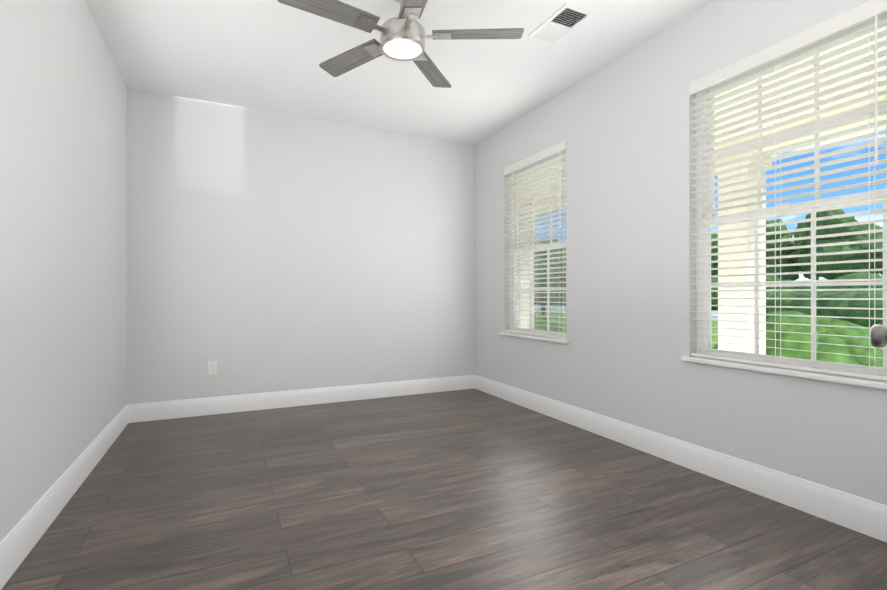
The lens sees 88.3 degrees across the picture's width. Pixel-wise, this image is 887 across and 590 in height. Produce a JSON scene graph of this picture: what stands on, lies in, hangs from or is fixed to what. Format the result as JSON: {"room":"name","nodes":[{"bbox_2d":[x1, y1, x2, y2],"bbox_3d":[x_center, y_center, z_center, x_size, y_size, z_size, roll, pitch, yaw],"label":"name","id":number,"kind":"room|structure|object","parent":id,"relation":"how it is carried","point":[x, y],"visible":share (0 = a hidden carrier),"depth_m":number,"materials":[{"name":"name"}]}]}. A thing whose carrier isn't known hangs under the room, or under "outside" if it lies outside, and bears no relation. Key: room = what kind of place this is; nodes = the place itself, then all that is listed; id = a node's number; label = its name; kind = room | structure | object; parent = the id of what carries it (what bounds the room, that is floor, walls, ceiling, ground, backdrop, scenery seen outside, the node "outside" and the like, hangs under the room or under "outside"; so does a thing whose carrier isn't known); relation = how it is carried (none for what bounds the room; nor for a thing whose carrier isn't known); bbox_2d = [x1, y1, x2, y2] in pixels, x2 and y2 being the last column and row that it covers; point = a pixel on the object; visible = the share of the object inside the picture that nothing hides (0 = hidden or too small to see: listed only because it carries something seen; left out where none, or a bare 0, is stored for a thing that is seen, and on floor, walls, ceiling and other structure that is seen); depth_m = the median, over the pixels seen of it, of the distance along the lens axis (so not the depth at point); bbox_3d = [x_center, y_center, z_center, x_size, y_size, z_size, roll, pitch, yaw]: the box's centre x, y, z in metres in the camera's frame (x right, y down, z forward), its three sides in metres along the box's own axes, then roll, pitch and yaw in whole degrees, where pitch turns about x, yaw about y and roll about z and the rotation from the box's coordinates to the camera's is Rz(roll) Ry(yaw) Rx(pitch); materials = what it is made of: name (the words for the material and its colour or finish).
{"room":"empty room","nodes":[
{"label":"empty room","id":0,"kind":"room"},
{"bbox_2d":[0,0,126,541],"bbox_3d":[-1.612,-0.325,1.511,0.140,2.740,4.880,0,0,-25],"label":"wall","id":1,"kind":"structure","parent":0,"point":[63,235],"depth_m":2.20,"materials":[{"name":"paint"}]},
{"bbox_2d":[0,404,131,589],"bbox_3d":[-1.954,0.970,2.409,0.016,0.151,2.900,0,0,-25],"label":"baseboard","id":2,"kind":"structure","parent":1,"relation":"attached to","point":[19,541],"depth_m":2.11,"materials":[{"name":"white wood"}]},
{"bbox_2d":[126,89,474,403],"bbox_3d":[-1.152,-0.322,4.510,3.550,2.740,0.140,0,0,-25],"label":"wall","id":3,"kind":"structure","parent":0,"point":[267,251],"depth_m":4.28,"materials":[{"name":"paint"}]},
{"bbox_2d":[208,361,216,373],"bbox_3d":[-2.027,0.638,4.009,0.070,0.115,0.008,0,0,-25],"label":"electrical outlet","id":4,"kind":"object","parent":3,"relation":"attached to","point":[212,367],"visible":1,"depth_m":4.01,"materials":[{"name":"white plastic"}]},
{"bbox_2d":[132,375,471,422],"bbox_3d":[-1.132,0.973,4.432,3.240,0.151,0.016,0,0,-25],"label":"baseboard","id":5,"kind":"structure","parent":3,"relation":"attached to","point":[151,411],"depth_m":4.28,"materials":[{"name":"white wood"}]},
{"bbox_2d":[84,0,713,144],"bbox_3d":[-0.103,-1.754,2.309,3.550,0.120,5.020,0,0,-25],"label":"ceiling","id":6,"kind":"structure","parent":0,"point":[268,55],"depth_m":3.25,"materials":[{"name":"paint"}]},
{"bbox_2d":[277,0,523,87],"bbox_3d":[-0.235,-1.516,2.474,1.263,0.354,1.263,0,0,-25],"label":"fan","id":7,"kind":"object","parent":6,"relation":"hanging from","point":[403,36],"visible":1,"depth_m":2.44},
{"bbox_2d":[384,40,421,58],"bbox_3d":[-0.224,-1.345,2.505,0.213,0.012,0.213,0,0,-25],"label":"diffuser","id":8,"kind":"object","parent":7,"relation":"attached to","point":[393,49],"depth_m":2.49,"materials":[{"name":"white glass"}]},
{"bbox_2d":[528,3,593,44],"bbox_3d":[0.727,-1.688,2.859,0.210,0.011,0.370,0,0,-25],"label":"ceiling vent","id":9,"kind":"object","parent":6,"relation":"in","point":[565,19],"visible":0.96,"depth_m":2.84,"materials":[{"name":"white metal"}]},
{"bbox_2d":[1,388,886,589],"bbox_3d":[-0.103,1.096,2.305,3.550,0.100,5.020,0,0,-25],"label":"floor","id":10,"kind":"structure","parent":0,"point":[470,489],"depth_m":2.17,"materials":[{"name":"brown wood"}]},
{"bbox_2d":[475,0,886,504],"bbox_3d":[1.437,-0.323,3.040,0.140,2.740,4.740,0,0,-25],"label":"wall","id":11,"kind":"structure","parent":0,"point":[623,126],"depth_m":3.01,"materials":[{"name":"paint"}]},
{"bbox_2d":[500,332,568,343],"bbox_3d":[0.825,0.389,4.194,0.092,0.026,1.000,0,0,-25],"label":"window sill","id":12,"kind":"structure","parent":11,"relation":"attached to","point":[555,340],"depth_m":4.10,"materials":[{"name":"white wood"}]},
{"bbox_2d":[509,150,565,338],"bbox_3d":[0.900,-0.442,4.230,0.074,1.680,0.930,0,0,-25],"label":"window","id":13,"kind":"structure","parent":11,"relation":"in","point":[554,323],"depth_m":4.25,"materials":[{"name":"clear glass"}]},
{"bbox_2d":[504,140,565,338],"bbox_3d":[0.832,-0.457,4.198,0.068,1.649,0.922,0,0,-25],"label":"window blinds","id":14,"kind":"object","parent":13,"relation":"attached to","point":[560,147],"visible":0.81,"depth_m":4.14,"materials":[{"name":"white plastic"}]},
{"bbox_2d":[472,375,886,542],"bbox_3d":[1.366,0.971,3.005,0.016,0.151,4.740,0,0,-25],"label":"baseboard","id":15,"kind":"structure","parent":11,"relation":"attached to","point":[862,515],"depth_m":2.55,"materials":[{"name":"white wood"}]},
{"bbox_2d":[681,356,886,389],"bbox_3d":[1.706,0.387,2.343,0.092,0.026,1.020,0,0,-25],"label":"window sill","id":16,"kind":"structure","parent":11,"relation":"attached to","point":[858,381],"depth_m":2.24,"materials":[{"name":"white wood"}]},
{"bbox_2d":[696,13,886,380],"bbox_3d":[1.781,-0.444,2.379,0.074,1.680,0.950,0,0,-25],"label":"window","id":17,"kind":"structure","parent":11,"relation":"in","point":[818,363],"depth_m":2.41,"materials":[{"name":"clear glass"}]},
{"bbox_2d":[689,0,886,380],"bbox_3d":[1.714,-0.459,2.347,0.068,1.649,0.942,0,0,-25],"label":"window blinds","id":18,"kind":"object","parent":17,"relation":"attached to","point":[853,17],"visible":1,"depth_m":2.26,"materials":[{"name":"white plastic"}]},
{"bbox_2d":[869,324,886,347],"bbox_3d":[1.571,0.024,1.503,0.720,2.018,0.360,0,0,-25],"label":"door knob","id":19,"kind":"object","parent":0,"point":[877,335],"depth_m":1.33,"materials":[{"name":"silver"}]},
{"label":"outside","id":20,"kind":"structure","parent":0,"visible":0},
{"bbox_2d":[711,309,717,348],"bbox_3d":[57.278,1.478,71.481,154.750,0.100,240.000,0,0,-25],"label":"lawn","id":21,"kind":"structure","parent":20,"point":[714,330],"depth_m":16.60,"materials":[{"name":"green plant"}]},
{"bbox_2d":[711,234,717,274],"bbox_3d":[50.674,-5.163,86.666,8.275,13.208,7.186,0,0,-25],"label":"tree","id":22,"kind":"object","parent":21,"relation":"on","point":[712,244],"depth_m":83.04,"materials":[{"name":"green plant"}]},
{"bbox_2d":[711,251,717,274],"bbox_3d":[37.124,-2.271,59.861,5.124,7.361,5.067,0,0,-25],"label":"tree","id":23,"kind":"object","parent":21,"relation":"on","point":[713,265],"depth_m":59.99,"materials":[{"name":"green plant"}]},
{"bbox_2d":[711,311,717,319],"bbox_3d":[10.940,1.383,49.411,13.400,0.033,240.000,0,0,-25],"label":"street","id":24,"kind":"structure","parent":21,"relation":"on","point":[713,314],"depth_m":30.05,"materials":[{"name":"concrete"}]},
{"bbox_2d":[766,219,797,271],"bbox_3d":[55.063,-6.427,77.873,9.963,15.715,9.482,0,0,-25],"label":"tree","id":25,"kind":"object","parent":21,"relation":"on","point":[770,229],"depth_m":74.19,"materials":[{"name":"green plant"}]},
{"bbox_2d":[766,235,798,280],"bbox_3d":[37.219,-2.615,51.377,5.551,8.028,5.788,0,0,-25],"label":"tree","id":26,"kind":"object","parent":21,"relation":"on","point":[783,261],"depth_m":49.34,"materials":[{"name":"green plant"}]},
{"bbox_2d":[711,272,882,326],"bbox_3d":[8.302,-0.341,58.814,23.874,3.498,124.296,0,0,-25],"label":"hedge","id":27,"kind":"object","parent":21,"relation":"on","point":[848,303],"depth_m":18.20,"materials":[{"name":"green plant"}]},
{"bbox_2d":[713,311,882,367],"bbox_3d":[3.492,0.759,6.314,1.555,1.174,7.791,0,0,-25],"label":"bush","id":28,"kind":"object","parent":21,"relation":"on","point":[849,350],"depth_m":4.56,"materials":[{"name":"green plant"}]},
{"bbox_2d":[790,223,821,279],"bbox_3d":[39.002,-3.356,47.245,5.748,9.501,6.049,0,0,-25],"label":"tree","id":29,"kind":"object","parent":21,"relation":"on","point":[801,251],"depth_m":47.09,"materials":[{"name":"green plant"}]},
{"bbox_2d":[804,209,882,279],"bbox_3d":[37.653,-3.592,42.609,6.317,9.962,6.465,0,0,-25],"label":"tree","id":30,"kind":"object","parent":21,"relation":"on","point":[843,257],"depth_m":41.44,"materials":[{"name":"green plant"}]},
{"bbox_3d":[2.248,1.233,4.289,2.400,0.130,18.000,0,0,-25],"label":"porch deck","id":31,"kind":"object","parent":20,"visible":0},
{"bbox_2d":[715,152,771,354],"bbox_3d":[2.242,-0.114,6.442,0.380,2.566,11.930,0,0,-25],"label":"post","id":32,"kind":"object","parent":31,"relation":"on","point":[737,332],"depth_m":4.60,"materials":[{"name":"beige paint"}]},
{"bbox_2d":[715,27,885,155],"bbox_3d":[2.271,-1.537,4.303,2.449,0.270,18.000,0,0,-25],"label":"soffit","id":33,"kind":"structure","parent":32,"relation":"on","point":[856,124],"depth_m":3.65,"materials":[{"name":"beige paint"}]}
]}

